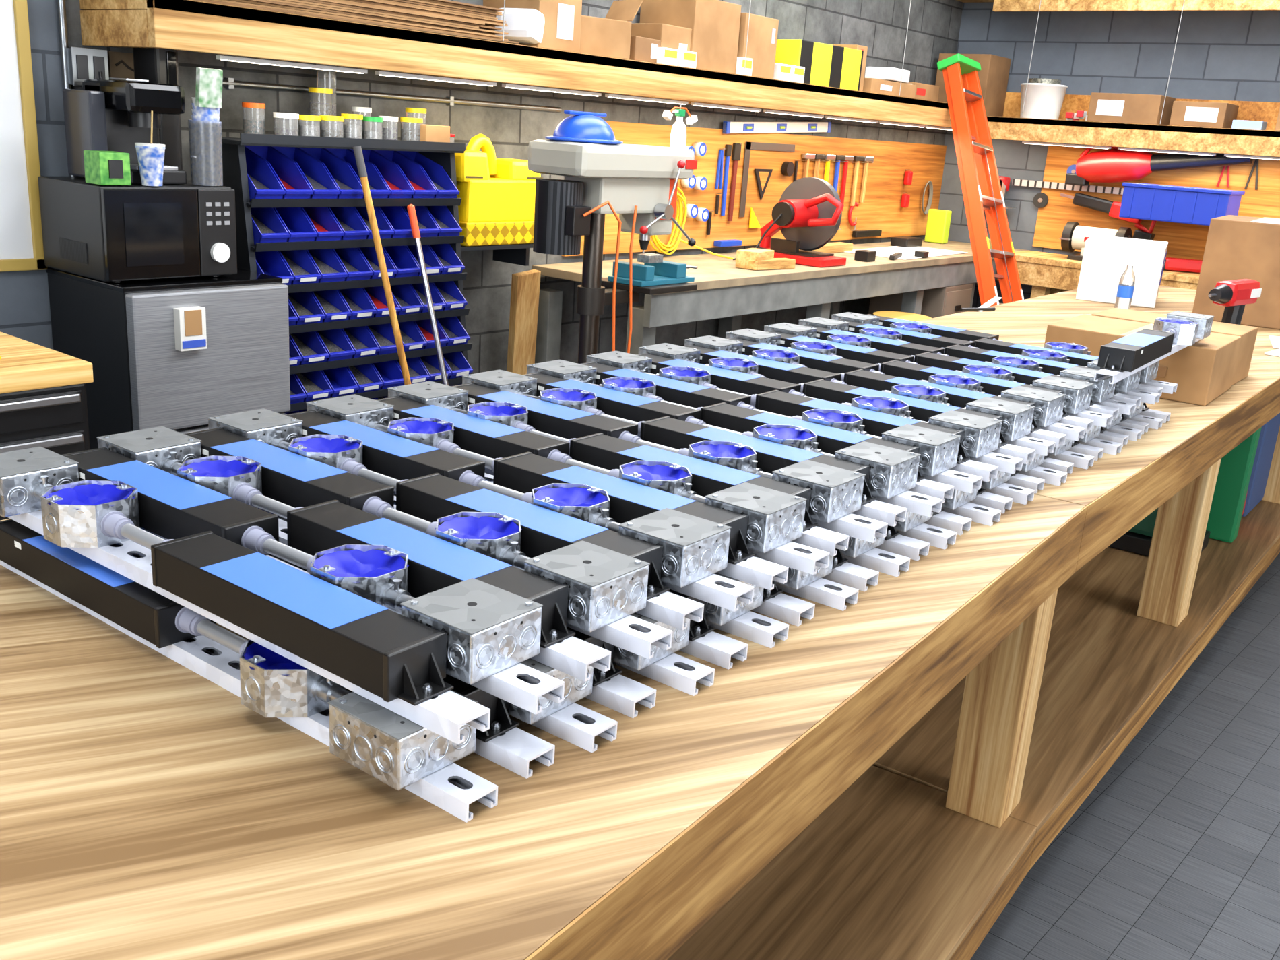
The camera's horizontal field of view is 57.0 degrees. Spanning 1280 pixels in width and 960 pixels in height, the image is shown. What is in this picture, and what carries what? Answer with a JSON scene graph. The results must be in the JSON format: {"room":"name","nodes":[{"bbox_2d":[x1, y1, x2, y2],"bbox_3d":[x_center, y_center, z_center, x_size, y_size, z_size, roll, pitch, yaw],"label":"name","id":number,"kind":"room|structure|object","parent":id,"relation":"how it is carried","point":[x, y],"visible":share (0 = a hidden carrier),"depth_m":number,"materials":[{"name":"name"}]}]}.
{"room":"workshop","nodes":[
{"label":"workshop","id":0,"kind":"room"},
{"bbox_2d":[0,0,68,349],"bbox_3d":[-3.323,-0.853,1.661,0.001,3.300,5.060,17,21,36],"label":"wall","id":1,"kind":"structure","parent":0,"point":[25,312],"depth_m":3.60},
{"bbox_2d":[0,0,47,271],"bbox_3d":[-2.254,-1.128,2.938,0.030,1.265,1.435,17,21,36],"label":"whiteboard","id":2,"kind":"object","parent":1,"relation":"attached to","point":[21,233],"visible":0.9,"depth_m":3.51,"materials":[{"name":"white"}]},
{"bbox_2d":[65,0,963,373],"bbox_3d":[0.205,-1.886,5.919,0.001,3.300,6.190,17,21,36],"label":"wall","id":3,"kind":"structure","parent":0,"point":[880,26],"depth_m":5.44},
{"bbox_2d":[56,0,561,176],"bbox_3d":[-1.016,-1.650,4.326,0.084,1.600,2.219,17,21,36],"label":"conduit","id":4,"kind":"object","parent":3,"relation":"attached to","point":[79,65],"visible":0.67,"depth_m":3.62,"materials":[{"name":"grey"}]},
{"bbox_2d":[454,134,542,266],"bbox_3d":[-0.633,-1.144,4.838,0.285,0.530,0.520,17,21,36],"label":"container","id":5,"kind":"object","parent":3,"relation":"attached to","point":[496,208],"visible":0.72,"depth_m":4.74,"materials":[{"name":"yellow plastic"}]},
{"bbox_2d":[79,0,951,127],"bbox_3d":[0.249,-1.873,5.624,0.420,0.140,5.705,17,21,36],"label":"shelf","id":6,"kind":"object","parent":3,"relation":"attached to","point":[194,25],"visible":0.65,"depth_m":4.15,"materials":[{"name":"beige wood"}]},
{"bbox_2d":[195,0,518,43],"bbox_3d":[-1.069,-1.638,3.984,0.393,0.170,1.496,17,21,36],"label":"cardboard","id":7,"kind":"object","parent":6,"relation":"on","point":[443,17],"visible":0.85,"depth_m":4.06,"materials":[{"name":"brown"}]},
{"bbox_2d":[561,120,946,256],"bbox_3d":[0.895,-1.696,6.886,0.019,0.615,3.930,17,21,36],"label":"backboard","id":8,"kind":"object","parent":3,"relation":"attached to","point":[881,209],"visible":0.43,"depth_m":6.75,"materials":[{"name":"brown wood"}]},
{"bbox_2d":[722,121,831,134],"bbox_3d":[0.784,-1.967,6.575,0.035,0.108,1.071,17,21,36],"label":"spirit level","id":9,"kind":"object","parent":8,"relation":"attached to","point":[728,126],"visible":1,"depth_m":6.52,"materials":[{"name":"white"}]},
{"bbox_2d":[706,141,933,246],"bbox_3d":[1.216,-1.752,7.222,0.057,0.550,2.642,17,21,36],"label":"tools","id":10,"kind":"object","parent":8,"relation":"hanging from","point":[762,176],"visible":0.89,"depth_m":6.68,"materials":[{"name":"blue"}]},
{"bbox_2d":[938,2,1279,307],"bbox_3d":[5.347,-1.505,5.839,8.250,3.300,0.001,17,21,36],"label":"wall","id":11,"kind":"structure","parent":0,"point":[1219,55],"depth_m":7.53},
{"bbox_2d":[955,0,1279,156],"bbox_3d":[3.982,-2.235,6.516,5.000,0.915,0.420,17,21,36],"label":"shelf","id":12,"kind":"object","parent":11,"relation":"attached to","point":[1010,126],"visible":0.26,"depth_m":7.07,"materials":[{"name":"brown wood"}]},
{"bbox_2d":[1032,144,1279,260],"bbox_3d":[3.782,-1.589,7.101,2.800,0.670,0.019,17,21,36],"label":"backboard","id":13,"kind":"object","parent":11,"relation":"attached to","point":[1185,240],"visible":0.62,"depth_m":7.44,"materials":[{"name":"brown wood"}]},
{"bbox_2d":[1065,144,1253,185],"bbox_3d":[3.202,-1.939,7.317,1.071,0.288,0.210,17,21,36],"label":"leaf blower","id":14,"kind":"object","parent":13,"relation":"hanging from","point":[1115,165],"visible":0.93,"depth_m":7.34,"materials":[{"name":"red plastic"}]},
{"bbox_2d":[1118,182,1244,225],"bbox_3d":[3.388,-1.581,7.018,0.970,0.290,0.320,17,21,36],"label":"storage bin","id":15,"kind":"object","parent":13,"relation":"hanging from","point":[1170,203],"visible":0.77,"depth_m":6.99,"materials":[{"name":"blue"}]},
{"bbox_2d":[970,552,1279,959],"bbox_3d":[1.710,1.104,2.054,8.250,0.001,11.250,17,21,36],"label":"floor","id":16,"kind":"structure","parent":0,"point":[1173,853],"depth_m":2.79,"materials":[{"name":"tile"}]},
{"bbox_2d":[0,331,93,520],"bbox_3d":[-1.814,0.242,2.460,0.517,0.948,1.180,17,21,36],"label":"tool chest","id":17,"kind":"object","parent":16,"relation":"on","point":[43,398],"visible":0.28,"depth_m":2.58,"materials":[{"name":"black"}]},
{"bbox_2d":[45,267,290,449],"bbox_3d":[-1.500,-0.178,3.842,0.538,0.980,0.534,17,21,36],"label":"fridge","id":18,"kind":"object","parent":16,"relation":"on","point":[176,354],"visible":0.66,"depth_m":3.58,"materials":[{"name":"black metal"}]},
{"bbox_2d":[37,176,237,282],"bbox_3d":[-1.534,-0.774,3.625,0.406,0.276,0.422,17,21,36],"label":"microwave","id":19,"kind":"object","parent":18,"relation":"on","point":[133,232],"visible":0.99,"depth_m":3.48,"materials":[{"name":"black plastic"}]},
{"bbox_2d":[83,150,131,185],"bbox_3d":[-1.525,-0.894,3.378,0.094,0.090,0.090,17,21,36],"label":"box","id":20,"kind":"object","parent":19,"relation":"on","point":[102,168],"visible":1,"depth_m":3.35,"materials":[{"name":"green plastic"}]},
{"bbox_2d":[62,77,186,183],"bbox_3d":[-1.543,-1.050,3.540,0.275,0.295,0.240,17,21,36],"label":"coffee maker","id":21,"kind":"object","parent":19,"relation":"on","point":[104,115],"visible":0.78,"depth_m":3.48,"materials":[{"name":"black plastic"}]},
{"bbox_2d":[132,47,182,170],"bbox_3d":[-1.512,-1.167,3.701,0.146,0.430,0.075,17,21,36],"label":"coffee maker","id":22,"kind":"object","parent":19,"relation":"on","point":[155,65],"visible":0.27,"depth_m":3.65,"materials":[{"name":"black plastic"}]},
{"bbox_2d":[187,67,222,185],"bbox_3d":[-1.319,-1.073,3.588,0.108,0.341,0.096,17,21,36],"label":"dispenser","id":23,"kind":"object","parent":19,"relation":"on","point":[205,127],"visible":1,"depth_m":3.56,"materials":[{"name":"white plastic"}]},
{"bbox_2d":[221,133,472,414],"bbox_3d":[-1.062,-0.528,4.371,0.433,1.425,0.970,17,21,36],"label":"rack","id":24,"kind":"object","parent":16,"relation":"on","point":[302,217],"visible":0.59,"depth_m":4.24,"materials":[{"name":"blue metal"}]},
{"bbox_2d":[241,64,454,142],"bbox_3d":[-1.036,-1.345,4.205,0.225,0.276,0.834,17,21,36],"label":"jars","id":25,"kind":"object","parent":24,"relation":"on","point":[322,120],"visible":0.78,"depth_m":4.15,"materials":[{"name":"white"}]},
{"bbox_2d":[353,145,410,385],"bbox_3d":[-0.835,-0.465,4.249,0.380,1.401,0.204,17,21,36],"label":"broom","id":26,"kind":"object","parent":16,"relation":"on","point":[358,151],"visible":0.41,"depth_m":4.16,"materials":[{"name":"brown wood"}]},
{"bbox_2d":[506,269,540,374],"bbox_3d":[-0.533,-0.482,5.254,0.148,0.916,0.226,17,21,36],"label":"wooden post","id":27,"kind":"object","parent":16,"relation":"on","point":[525,292],"visible":0.46,"depth_m":5.13,"materials":[{"name":"brown wood"}]},
{"bbox_2d":[0,494,1087,959],"bbox_3d":[-0.357,0.583,1.743,1.255,0.900,2.508,15,20,32],"label":"work table","id":28,"kind":"object","parent":16,"relation":"on","point":[147,812],"visible":0.52,"depth_m":1.22,"materials":[{"name":"brown wood"}]},
{"bbox_2d":[0,519,497,822],"bbox_3d":[-0.526,0.170,1.377,0.960,0.078,0.106,16,20,35],"label":"strut channel assembly","id":29,"kind":"object","parent":28,"relation":"on","point":[401,753],"visible":0.76,"depth_m":1.23,"materials":[{"name":"grey"}]},
{"bbox_2d":[0,446,490,744],"bbox_3d":[-0.531,0.093,1.362,0.960,0.078,0.106,16,20,35],"label":"strut channel assembly","id":30,"kind":"object","parent":29,"relation":"on","point":[396,661],"visible":1,"depth_m":1.25,"materials":[{"name":"grey metal"}]},
{"bbox_2d":[132,540,555,778],"bbox_3d":[-0.478,0.149,1.456,0.960,0.078,0.106,16,20,35],"label":"strut channel assembly","id":31,"kind":"object","parent":28,"relation":"on","point":[504,744],"visible":0.05,"depth_m":1.21,"materials":[{"name":"grey"}]},
{"bbox_2d":[61,447,564,714],"bbox_3d":[-0.466,0.079,1.425,0.960,0.078,0.106,16,20,35],"label":"strut channel assembly","id":32,"kind":"object","parent":31,"relation":"on","point":[490,630],"visible":0.64,"depth_m":1.27,"materials":[{"name":"grey metal"}]},
{"bbox_2d":[268,554,617,752],"bbox_3d":[-0.415,0.136,1.513,0.960,0.078,0.106,16,20,35],"label":"strut channel assembly","id":33,"kind":"object","parent":28,"relation":"on","point":[573,723],"visible":0.1,"depth_m":1.26,"materials":[{"name":"grey"}]},
{"bbox_2d":[96,426,611,681],"bbox_3d":[-0.420,0.059,1.502,0.960,0.078,0.106,16,20,35],"label":"strut channel assembly","id":34,"kind":"object","parent":33,"relation":"on","point":[434,563],"visible":0.63,"depth_m":1.42,"materials":[{"name":"grey"}]},
{"bbox_2d":[257,507,656,718],"bbox_3d":[-0.371,0.116,1.594,0.960,0.078,0.106,16,20,35],"label":"strut channel assembly","id":35,"kind":"object","parent":28,"relation":"on","point":[612,690],"visible":0.03,"depth_m":1.34,"materials":[{"name":"grey"}]},
{"bbox_2d":[184,427,672,658],"bbox_3d":[-0.353,0.045,1.564,0.960,0.078,0.106,16,20,35],"label":"strut channel assembly","id":36,"kind":"object","parent":35,"relation":"on","point":[606,586],"visible":0.7,"depth_m":1.41,"materials":[{"name":"grey"}]},
{"bbox_2d":[394,493,748,669],"bbox_3d":[-0.254,0.083,1.729,0.960,0.078,0.106,16,20,35],"label":"strut channel assembly","id":37,"kind":"object","parent":28,"relation":"on","point":[707,645],"visible":0.02,"depth_m":1.48,"materials":[{"name":"grey"}]},
{"bbox_2d":[285,410,754,611],"bbox_3d":[-0.249,0.010,1.707,0.960,0.078,0.106,16,20,35],"label":"strut channel assembly","id":38,"kind":"object","parent":37,"relation":"on","point":[695,548],"visible":0.64,"depth_m":1.55,"materials":[{"name":"grey"}]},
{"bbox_2d":[484,472,815,626],"bbox_3d":[-0.149,0.048,1.871,0.960,0.078,0.106,16,20,35],"label":"strut channel assembly","id":39,"kind":"object","parent":28,"relation":"on","point":[775,604],"visible":0.02,"depth_m":1.61,"materials":[{"name":"grey"}]},
{"bbox_2d":[375,395,829,574],"bbox_3d":[-0.133,-0.024,1.846,0.960,0.078,0.106,16,20,35],"label":"strut channel assembly","id":40,"kind":"object","parent":39,"relation":"on","point":[776,518],"visible":0.63,"depth_m":1.69,"materials":[{"name":"grey"}]},
{"bbox_2d":[613,612,714,695],"bbox_3d":[-0.301,0.102,1.654,0.960,0.078,0.106,16,20,35],"label":"strut channel assembly","id":41,"kind":"object","parent":28,"relation":"on","point":[669,668],"visible":0.09,"depth_m":1.40,"materials":[{"name":"grey"}]},
{"bbox_2d":[207,408,703,629],"bbox_3d":[-0.314,0.024,1.644,0.960,0.078,0.106,16,20,35],"label":"strut channel assembly","id":42,"kind":"object","parent":41,"relation":"on","point":[430,498],"visible":0.53,"depth_m":1.56,"materials":[{"name":"grey"}]},
{"bbox_2d":[491,474,858,611],"bbox_3d":[-0.077,0.034,1.935,0.960,0.078,0.106,16,20,35],"label":"strut channel assembly","id":43,"kind":"object","parent":28,"relation":"on","point":[813,587],"visible":0.04,"depth_m":1.68,"materials":[{"name":"grey"}]},
{"bbox_2d":[387,381,849,556],"bbox_3d":[-0.093,-0.044,1.921,0.960,0.078,0.106,16,20,35],"label":"strut channel assembly","id":44,"kind":"object","parent":43,"relation":"on","point":[601,450],"visible":0.48,"depth_m":1.85,"materials":[{"name":"grey"}]},
{"bbox_2d":[705,572,788,648],"bbox_3d":[-0.195,0.067,1.796,0.960,0.078,0.106,16,20,35],"label":"strut channel assembly","id":45,"kind":"object","parent":28,"relation":"on","point":[743,623],"visible":0.05,"depth_m":1.54,"materials":[{"name":"grey"}]},
{"bbox_2d":[305,394,788,590],"bbox_3d":[-0.198,-0.009,1.781,0.960,0.078,0.106,16,20,35],"label":"strut channel assembly","id":46,"kind":"object","parent":45,"relation":"on","point":[524,472],"visible":0.54,"depth_m":1.70,"materials":[{"name":"grey"}]},
{"bbox_2d":[821,548,879,591],"bbox_3d":[-0.033,0.014,2.010,0.960,0.078,0.106,16,20,35],"label":"strut channel assembly","id":47,"kind":"object","parent":28,"relation":"on","point":[844,572],"visible":0.02,"depth_m":1.75,"materials":[{"name":"grey"}]},
{"bbox_2d":[450,382,887,542],"bbox_3d":[-0.025,-0.059,1.987,0.960,0.078,0.106,16,20,35],"label":"strut channel assembly","id":48,"kind":"object","parent":47,"relation":"on","point":[836,493],"visible":0.46,"depth_m":1.83,"materials":[{"name":"grey"}]},
{"bbox_2d":[840,535,910,577],"bbox_3d":[0.029,-0.002,2.077,0.960,0.078,0.106,16,20,35],"label":"strut channel assembly","id":49,"kind":"object","parent":28,"relation":"on","point":[859,552],"visible":0.06,"depth_m":1.82,"materials":[{"name":"grey"}]},
{"bbox_2d":[462,369,907,526],"bbox_3d":[0.020,-0.079,2.064,0.960,0.078,0.106,16,20,35],"label":"strut channel assembly","id":50,"kind":"object","parent":49,"relation":"on","point":[667,431],"visible":0.41,"depth_m":1.99,"materials":[{"name":"grey"}]},
{"bbox_2d":[875,525,929,561],"bbox_3d":[0.077,-0.021,2.152,0.960,0.078,0.106,16,20,35],"label":"strut channel assembly","id":51,"kind":"object","parent":28,"relation":"on","point":[894,542],"visible":0.05,"depth_m":1.90,"materials":[{"name":"grey"}]},
{"bbox_2d":[522,371,942,517],"bbox_3d":[0.090,-0.092,2.123,0.960,0.078,0.106,16,20,35],"label":"strut channel assembly","id":52,"kind":"object","parent":51,"relation":"on","point":[893,471],"visible":0.42,"depth_m":1.96,"materials":[{"name":"grey"}]},
{"bbox_2d":[893,511,956,549],"bbox_3d":[0.137,-0.035,2.214,0.960,0.078,0.106,16,20,35],"label":"strut channel assembly","id":53,"kind":"object","parent":28,"relation":"on","point":[913,527],"visible":0.06,"depth_m":1.96,"materials":[{"name":"grey"}]},
{"bbox_2d":[526,359,954,503],"bbox_3d":[0.130,-0.112,2.201,0.960,0.078,0.106,16,20,35],"label":"strut channel assembly","id":54,"kind":"object","parent":53,"relation":"on","point":[830,440],"visible":0.38,"depth_m":2.13,"materials":[{"name":"grey"}]},
{"bbox_2d":[922,508,972,534],"bbox_3d":[0.184,-0.056,2.292,0.960,0.078,0.106,16,20,35],"label":"strut channel assembly","id":55,"kind":"object","parent":28,"relation":"on","point":[942,519],"visible":0.02,"depth_m":2.03,"materials":[{"name":"grey"}]},
{"bbox_2d":[580,361,982,493],"bbox_3d":[0.194,-0.127,2.265,0.960,0.078,0.106,16,20,35],"label":"strut channel assembly","id":56,"kind":"object","parent":55,"relation":"on","point":[938,451],"visible":0.43,"depth_m":2.11,"materials":[{"name":"grey"}]},
{"bbox_2d":[941,488,1001,526],"bbox_3d":[0.254,-0.069,2.352,0.960,0.078,0.106,16,20,35],"label":"strut channel assembly","id":57,"kind":"object","parent":28,"relation":"on","point":[960,504],"visible":0.09,"depth_m":2.09,"materials":[{"name":"grey"}]},
{"bbox_2d":[586,350,998,481],"bbox_3d":[0.245,-0.146,2.341,0.960,0.078,0.106,16,20,35],"label":"strut channel assembly","id":58,"kind":"object","parent":57,"relation":"on","point":[876,423],"visible":0.45,"depth_m":2.27,"materials":[{"name":"grey"}]},
{"bbox_2d":[969,486,1013,513],"bbox_3d":[0.298,-0.088,2.428,0.960,0.078,0.106,16,20,35],"label":"strut channel assembly","id":59,"kind":"object","parent":28,"relation":"on","point":[983,498],"visible":0.02,"depth_m":2.17,"materials":[{"name":"grey"}]},
{"bbox_2d":[635,352,1023,473],"bbox_3d":[0.310,-0.161,2.404,0.960,0.078,0.106,16,20,35],"label":"strut channel assembly","id":60,"kind":"object","parent":59,"relation":"on","point":[981,434],"visible":0.41,"depth_m":2.25,"materials":[{"name":"grey"}]},
{"bbox_2d":[980,470,1034,504],"bbox_3d":[0.360,-0.103,2.493,0.960,0.078,0.106,16,20,35],"label":"strut channel assembly","id":61,"kind":"object","parent":28,"relation":"on","point":[996,486],"visible":0.05,"depth_m":2.23,"materials":[{"name":"grey"}]},
{"bbox_2d":[638,342,1035,464],"bbox_3d":[0.356,-0.180,2.478,0.960,0.078,0.106,16,20,35],"label":"strut channel assembly","id":62,"kind":"object","parent":61,"relation":"on","point":[921,409],"visible":0.3,"depth_m":2.41,"materials":[{"name":"grey"}]},
{"bbox_2d":[527,139,697,363],"bbox_3d":[-0.090,-0.543,4.580,0.332,1.462,0.870,17,21,36],"label":"press","id":63,"kind":"object","parent":16,"relation":"on","point":[646,177],"visible":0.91,"depth_m":4.32,"materials":[{"name":"grey metal"}]},
{"bbox_2d":[545,110,623,144],"bbox_3d":[-0.196,-1.258,4.204,0.260,0.104,0.307,17,21,36],"label":"hard hat","id":64,"kind":"object","parent":63,"relation":"on","point":[582,126],"visible":1,"depth_m":4.13,"materials":[{"name":"blue"}]},
{"bbox_2d":[532,239,1030,363],"bbox_3d":[1.057,-0.839,6.813,0.706,0.900,4.148,17,21,36],"label":"bench","id":65,"kind":"object","parent":16,"relation":"on","point":[725,292],"visible":0.36,"depth_m":5.76,"materials":[{"name":"grey paint"}]},
{"bbox_2d":[732,177,846,267],"bbox_3d":[0.779,-1.338,6.076,0.518,0.435,0.532,17,21,36],"label":"saw","id":66,"kind":"object","parent":65,"relation":"on","point":[808,213],"visible":0.94,"depth_m":6.14,"materials":[{"name":"red plastic"}]},
{"bbox_2d":[735,208,967,270],"bbox_3d":[1.353,-1.423,6.866,0.504,0.220,2.934,15,20,33],"label":"clutter","id":67,"kind":"object","parent":65,"relation":"on","point":[938,226],"visible":0.9,"depth_m":6.96,"materials":[{"name":"white paper"}]},
{"bbox_2d":[868,283,972,317],"bbox_3d":[1.771,-0.919,7.557,0.511,0.720,0.400,17,21,36],"label":"cardboard boxes","id":68,"kind":"object","parent":16,"relation":"on","point":[939,302],"visible":0.31,"depth_m":7.30,"materials":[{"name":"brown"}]},
{"bbox_2d":[937,53,1023,306],"bbox_3d":[2.133,-1.491,7.256,0.505,2.133,1.055,-10,22,-40],"label":"ladder","id":69,"kind":"object","parent":16,"relation":"on","point":[975,157],"visible":0.56,"depth_m":7.25,"materials":[{"name":"orange"}]},
{"bbox_2d":[872,285,1279,870],"bbox_3d":[1.714,-0.090,4.467,1.255,0.900,4.550,16,20,35],"label":"work table","id":70,"kind":"object","parent":16,"relation":"on","point":[1126,626],"visible":0.34,"depth_m":3.28,"materials":[{"name":"brown wood"}]},
{"bbox_2d":[1003,470,1044,493],"bbox_3d":[0.406,-0.124,2.570,0.960,0.078,0.106,16,20,35],"label":"strut channel assembly","id":71,"kind":"object","parent":70,"relation":"on","point":[1019,480],"visible":0.02,"depth_m":2.31,"materials":[{"name":"grey"}]},
{"bbox_2d":[683,344,1054,456],"bbox_3d":[0.417,-0.196,2.545,0.960,0.078,0.106,16,20,35],"label":"strut channel assembly","id":72,"kind":"object","parent":71,"relation":"on","point":[1017,419],"visible":0.37,"depth_m":2.39,"materials":[{"name":"grey"}]},
{"bbox_2d":[1015,453,1067,486],"bbox_3d":[0.472,-0.137,2.631,0.960,0.078,0.106,16,20,35],"label":"strut channel assembly","id":73,"kind":"object","parent":70,"relation":"on","point":[1053,477],"visible":0.09,"depth_m":2.38,"materials":[{"name":"grey"}]},
{"bbox_2d":[684,335,1066,447],"bbox_3d":[0.466,-0.214,2.617,0.960,0.078,0.106,16,20,35],"label":"strut channel assembly","id":74,"kind":"object","parent":73,"relation":"on","point":[860,378],"visible":0.28,"depth_m":2.55,"materials":[{"name":"grey"}]},
{"bbox_2d":[1038,455,1073,473],"bbox_3d":[0.514,-0.158,2.708,0.960,0.078,0.106,16,20,35],"label":"strut channel assembly","id":75,"kind":"object","parent":70,"relation":"on","point":[1048,463],"visible":0.02,"depth_m":2.45,"materials":[{"name":"grey"}]},
{"bbox_2d":[726,337,1085,441],"bbox_3d":[0.527,-0.229,2.682,0.960,0.078,0.106,16,20,35],"label":"strut channel assembly","id":76,"kind":"object","parent":75,"relation":"on","point":[1048,409],"visible":0.45,"depth_m":2.52,"materials":[{"name":"grey"}]},
{"bbox_2d":[1047,438,1094,469],"bbox_3d":[0.583,-0.173,2.775,0.960,0.078,0.106,16,20,35],"label":"strut channel assembly","id":77,"kind":"object","parent":70,"relation":"on","point":[1079,460],"visible":0.04,"depth_m":2.52,"materials":[{"name":"grey"}]},
{"bbox_2d":[725,328,1093,432],"bbox_3d":[0.575,-0.249,2.760,0.960,0.078,0.106,16,20,35],"label":"strut channel assembly","id":78,"kind":"object","parent":77,"relation":"on","point":[992,386],"visible":0.26,"depth_m":2.70,"materials":[{"name":"grey"}]},
{"bbox_2d":[1066,439,1104,460],"bbox_3d":[0.631,-0.192,2.849,0.960,0.078,0.106,16,20,35],"label":"strut channel assembly","id":79,"kind":"object","parent":70,"relation":"on","point":[1076,447],"visible":0.02,"depth_m":2.59,"materials":[{"name":"grey"}]},
{"bbox_2d":[766,330,1112,427],"bbox_3d":[0.640,-0.263,2.822,0.960,0.078,0.106,16,20,35],"label":"strut channel assembly","id":80,"kind":"object","parent":79,"relation":"on","point":[1078,396],"visible":0.41,"depth_m":2.66,"materials":[{"name":"grey"}]},
{"bbox_2d":[1077,425,1122,455],"bbox_3d":[0.697,-0.205,2.909,0.960,0.078,0.106,16,20,35],"label":"strut channel assembly","id":81,"kind":"object","parent":70,"relation":"on","point":[1110,447],"visible":0.05,"depth_m":2.65,"materials":[{"name":"grey"}]},
{"bbox_2d":[763,322,1118,420],"bbox_3d":[0.685,-0.283,2.898,0.960,0.078,0.106,16,20,35],"label":"strut channel assembly","id":82,"kind":"object","parent":81,"relation":"on","point":[1021,375],"visible":0.2,"depth_m":2.84,"materials":[{"name":"grey"}]},
{"bbox_2d":[1096,426,1129,447],"bbox_3d":[0.744,-0.226,2.988,0.960,0.078,0.106,16,20,35],"label":"strut channel assembly","id":83,"kind":"object","parent":70,"relation":"on","point":[1105,435],"visible":0.02,"depth_m":2.73,"materials":[{"name":"grey"}]},
{"bbox_2d":[802,324,1135,414],"bbox_3d":[0.750,-0.298,2.962,0.960,0.078,0.106,16,20,35],"label":"strut channel assembly","id":84,"kind":"object","parent":83,"relation":"on","point":[1102,391],"visible":0.27,"depth_m":2.84,"materials":[{"name":"grey"}]},
{"bbox_2d":[1075,235,1168,307],"bbox_3d":[2.271,-0.987,5.542,0.342,0.270,0.460,11,18,22],"label":"panel","id":85,"kind":"object","parent":70,"relation":"on","point":[1105,258],"visible":0.99,"depth_m":5.34,"materials":[{"name":"white plastic"}]},
{"bbox_2d":[1102,412,1142,441],"bbox_3d":[0.804,-0.241,3.054,0.960,0.078,0.106,16,20,35],"label":"electrical strut assembly","id":86,"kind":"object","parent":70,"relation":"on","point":[1134,434],"visible":0.07,"depth_m":2.80,"materials":[{"name":"grey"}]},
{"bbox_2d":[798,316,1141,407],"bbox_3d":[0.795,-0.318,3.040,0.960,0.078,0.106,16,20,35],"label":"electrical strut assembly","id":87,"kind":"object","parent":86,"relation":"on","point":[958,351],"visible":0.2,"depth_m":2.98,"materials":[{"name":"grey"}]},
{"bbox_2d":[1116,413,1149,434],"bbox_3d":[0.851,-0.260,3.128,0.960,0.078,0.106,16,20,35],"label":"electrical strut assembly","id":88,"kind":"object","parent":70,"relation":"on","point":[1124,422],"visible":0.03,"depth_m":2.87,"materials":[{"name":"grey"}]},
{"bbox_2d":[837,319,1160,404],"bbox_3d":[0.866,-0.331,3.099,0.960,0.078,0.106,16,20,35],"label":"electrical strut assembly","id":89,"kind":"object","parent":88,"relation":"on","point":[1126,386],"visible":0.25,"depth_m":3.02,"materials":[{"name":"grey"}]},
{"bbox_2d":[1123,402,1163,429],"bbox_3d":[0.913,-0.274,3.189,0.960,0.078,0.106,16,20,35],"label":"electrical strut assembly","id":90,"kind":"object","parent":70,"relation":"on","point":[1155,423],"visible":0.06,"depth_m":2.93,"materials":[{"name":"grey"}]},
{"bbox_2d":[831,311,1162,396],"bbox_3d":[0.907,-0.351,3.177,0.960,0.078,0.106,16,20,35],"label":"electrical strut assembly","id":91,"kind":"object","parent":90,"relation":"on","point":[985,343],"visible":0.23,"depth_m":3.12,"materials":[{"name":"grey"}]},
{"bbox_2d":[1043,307,1258,405],"bbox_3d":[1.562,-0.389,3.582,0.477,0.158,0.668,17,21,36],"label":"cartons","id":92,"kind":"object","parent":70,"relation":"on","point":[1204,370],"visible":0.59,"depth_m":3.38,"materials":[{"name":"cardboard"}]},
{"bbox_2d":[1093,310,1213,383],"bbox_3d":[1.299,-0.346,2.962,0.106,0.078,0.960,15,20,33],"label":"electrical strut assembly","id":93,"kind":"object","parent":92,"relation":"on","point":[1122,358],"visible":1,"depth_m":2.82,"materials":[{"name":"grey"}]},
{"bbox_2d":[1138,402,1170,423],"bbox_3d":[0.967,-0.294,3.267,0.960,0.078,0.106,16,20,35],"label":"electrical strut assembly","id":94,"kind":"object","parent":70,"relation":"on","point":[1146,411],"visible":0.04,"depth_m":3.01,"materials":[{"name":"grey"}]},
{"bbox_2d":[867,313,1177,394],"bbox_3d":[0.972,-0.366,3.241,0.960,0.078,0.106,16,20,35],"label":"electrical strut assembly","id":95,"kind":"object","parent":94,"relation":"on","point":[1148,373],"visible":0.22,"depth_m":3.17,"materials":[{"name":"grey"}]},
{"bbox_2d":[1205,427,1261,542],"bbox_3d":[2.046,-0.070,4.397,0.420,0.520,0.090,16,20,35],"label":"storage bin","id":96,"kind":"object","parent":70,"relation":"on","point":[1235,467],"visible":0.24,"depth_m":4.29,"materials":[{"name":"green"}]},
{"bbox_2d":[1207,278,1261,324],"bbox_3d":[1.928,-0.518,3.890,0.334,0.276,0.098,-12,23,-42],"label":"cordless drill","id":97,"kind":"object","parent":70,"relation":"on","point":[1233,295],"visible":0.52,"depth_m":3.85,"materials":[{"name":"red plastic"}]},
{"bbox_2d":[1191,214,1279,329],"bbox_3d":[2.774,-0.905,5.118,0.550,0.424,0.620,14,19,29],"label":"carton","id":98,"kind":"object","parent":70,"relation":"on","point":[1237,247],"visible":0.83,"depth_m":4.91,"materials":[{"name":"cardboard"}]},
{"bbox_2d":[1241,412,1279,516],"bbox_3d":[2.271,-0.188,4.877,0.608,0.500,0.375,17,21,36],"label":"bin","id":99,"kind":"object","parent":70,"relation":"on","point":[1268,437],"visible":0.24,"depth_m":4.66,"materials":[{"name":"blue"}]},
{"bbox_2d":[997,250,1199,298],"bbox_3d":[3.557,-0.765,7.143,2.816,0.900,0.494,17,21,36],"label":"bench","id":100,"kind":"object","parent":16,"relation":"on","point":[1047,273],"visible":0.24,"depth_m":7.48,"materials":[{"name":"wood"}]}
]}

